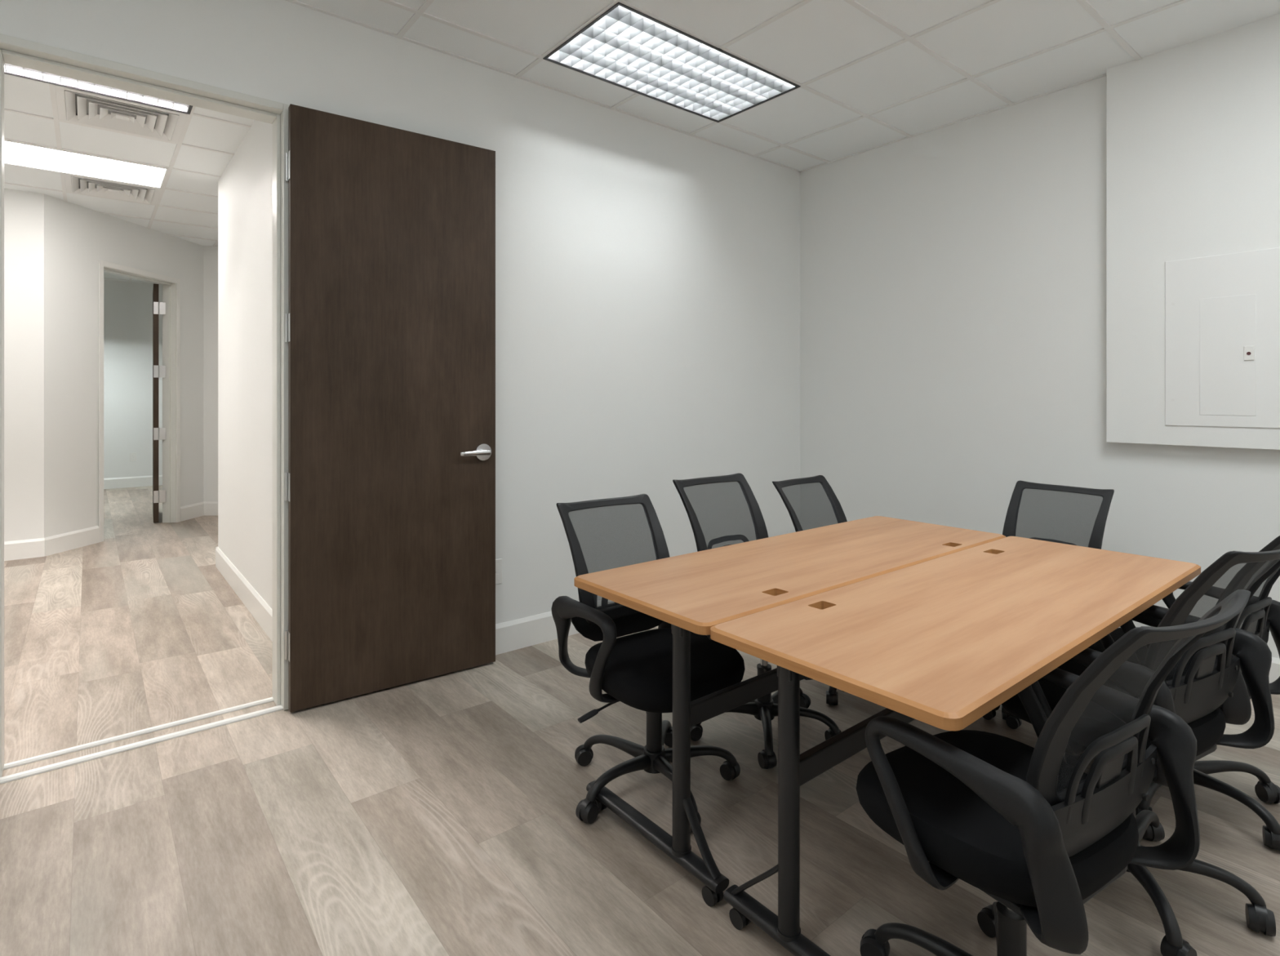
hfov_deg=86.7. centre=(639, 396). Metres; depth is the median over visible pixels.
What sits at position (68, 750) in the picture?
trim
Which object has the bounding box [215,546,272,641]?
baseboard
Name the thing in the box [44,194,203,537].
wall
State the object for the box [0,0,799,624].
wall
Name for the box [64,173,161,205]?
ceiling vent
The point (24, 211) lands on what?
wall
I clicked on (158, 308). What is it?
door
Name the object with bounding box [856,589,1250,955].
office chair
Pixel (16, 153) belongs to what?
recessed light
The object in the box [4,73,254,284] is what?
ceiling
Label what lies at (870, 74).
ceiling
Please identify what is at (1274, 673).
baseboard
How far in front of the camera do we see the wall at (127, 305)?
9.72 m
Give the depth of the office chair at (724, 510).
2.77 m
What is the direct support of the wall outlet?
attached to the wall at (647, 274)
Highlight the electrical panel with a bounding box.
[1164,247,1279,428]
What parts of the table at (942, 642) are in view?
post, release lever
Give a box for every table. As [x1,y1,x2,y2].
[573,515,1005,906]
[710,536,1200,955]
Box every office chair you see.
[551,493,745,832]
[672,472,841,768]
[772,475,847,705]
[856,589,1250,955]
[1001,480,1114,719]
[1001,549,1279,955]
[1088,535,1279,850]
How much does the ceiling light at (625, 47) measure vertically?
0.126 m
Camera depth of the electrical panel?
3.06 m
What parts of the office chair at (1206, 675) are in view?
armrest, seat, leg, leg, armrest, leg, frame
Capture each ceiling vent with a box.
[55,84,187,143]
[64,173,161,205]
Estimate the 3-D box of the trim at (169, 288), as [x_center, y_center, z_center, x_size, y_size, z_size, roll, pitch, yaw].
[-4.880,0.051,6.555,0.135,2.500,0.958,0,0,2]
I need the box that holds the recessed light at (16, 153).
[4,140,168,188]
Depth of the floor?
2.09 m
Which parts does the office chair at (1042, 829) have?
leg, armrest, leg, seat, armrest, frame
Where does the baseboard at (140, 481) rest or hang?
attached to the wall at (127, 305)
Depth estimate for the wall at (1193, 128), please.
3.20 m
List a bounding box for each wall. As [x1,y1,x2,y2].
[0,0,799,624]
[4,188,44,542]
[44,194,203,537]
[103,280,162,478]
[203,245,217,501]
[217,120,272,608]
[800,75,1279,658]
[1106,13,1279,449]
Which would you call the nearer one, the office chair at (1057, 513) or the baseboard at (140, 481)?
the office chair at (1057, 513)
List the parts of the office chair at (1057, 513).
frame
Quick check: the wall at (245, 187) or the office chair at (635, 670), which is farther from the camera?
the wall at (245, 187)
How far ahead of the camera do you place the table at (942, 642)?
1.62 m
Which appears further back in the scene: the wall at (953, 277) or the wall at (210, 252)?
the wall at (210, 252)
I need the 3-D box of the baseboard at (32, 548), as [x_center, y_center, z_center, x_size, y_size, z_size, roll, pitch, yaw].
[-5.383,1.226,5.089,1.367,0.150,0.015,0,0,-39]
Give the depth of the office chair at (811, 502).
3.26 m
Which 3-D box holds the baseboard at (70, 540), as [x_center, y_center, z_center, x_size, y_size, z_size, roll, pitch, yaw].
[-4.844,1.226,5.786,0.015,0.150,0.525,0,0,2]
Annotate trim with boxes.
[0,33,289,777]
[0,704,283,783]
[3,697,273,769]
[98,259,180,542]
[103,266,176,522]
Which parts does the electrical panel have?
panel door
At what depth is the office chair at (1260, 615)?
2.06 m
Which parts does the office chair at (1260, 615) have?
leg, seat, armrest, armrest, leg, leg, frame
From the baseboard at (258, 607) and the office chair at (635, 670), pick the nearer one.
the office chair at (635, 670)
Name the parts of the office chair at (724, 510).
frame, leg, leg, leg, leg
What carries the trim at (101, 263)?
attached to the wall at (76, 237)
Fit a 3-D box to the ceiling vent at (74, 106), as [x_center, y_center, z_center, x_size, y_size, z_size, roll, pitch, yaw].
[-3.050,-1.672,3.994,0.585,0.062,0.585,0,0,-39]
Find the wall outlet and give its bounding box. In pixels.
[495,558,502,584]
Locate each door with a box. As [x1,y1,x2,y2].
[152,283,165,522]
[284,103,495,711]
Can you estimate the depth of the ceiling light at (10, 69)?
3.64 m
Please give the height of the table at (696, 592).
0.740 m
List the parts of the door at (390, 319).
handle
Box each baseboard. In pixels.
[4,537,44,560]
[44,525,99,555]
[103,475,162,488]
[180,502,204,521]
[203,501,217,515]
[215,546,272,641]
[495,611,578,654]
[1118,626,1279,683]
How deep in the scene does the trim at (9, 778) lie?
2.51 m
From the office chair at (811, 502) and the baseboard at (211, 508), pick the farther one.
the baseboard at (211, 508)
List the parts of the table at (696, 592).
post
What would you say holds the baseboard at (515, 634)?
attached to the wall at (647, 274)
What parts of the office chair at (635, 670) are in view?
armrest, height lever, frame, leg, leg, armrest, seat, leg, leg, leg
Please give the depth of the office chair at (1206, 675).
1.65 m
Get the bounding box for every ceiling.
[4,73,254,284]
[284,0,1279,172]
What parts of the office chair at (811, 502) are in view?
frame, leg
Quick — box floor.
[0,484,1279,955]
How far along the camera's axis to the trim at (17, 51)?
2.73 m
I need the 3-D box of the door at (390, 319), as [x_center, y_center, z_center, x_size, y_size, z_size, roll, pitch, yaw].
[-1.067,0.046,3.023,0.911,2.485,0.116,0,0,-36]
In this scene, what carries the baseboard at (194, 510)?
attached to the wall at (76, 237)
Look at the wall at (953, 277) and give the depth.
3.96 m
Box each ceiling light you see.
[4,62,192,114]
[542,2,800,122]

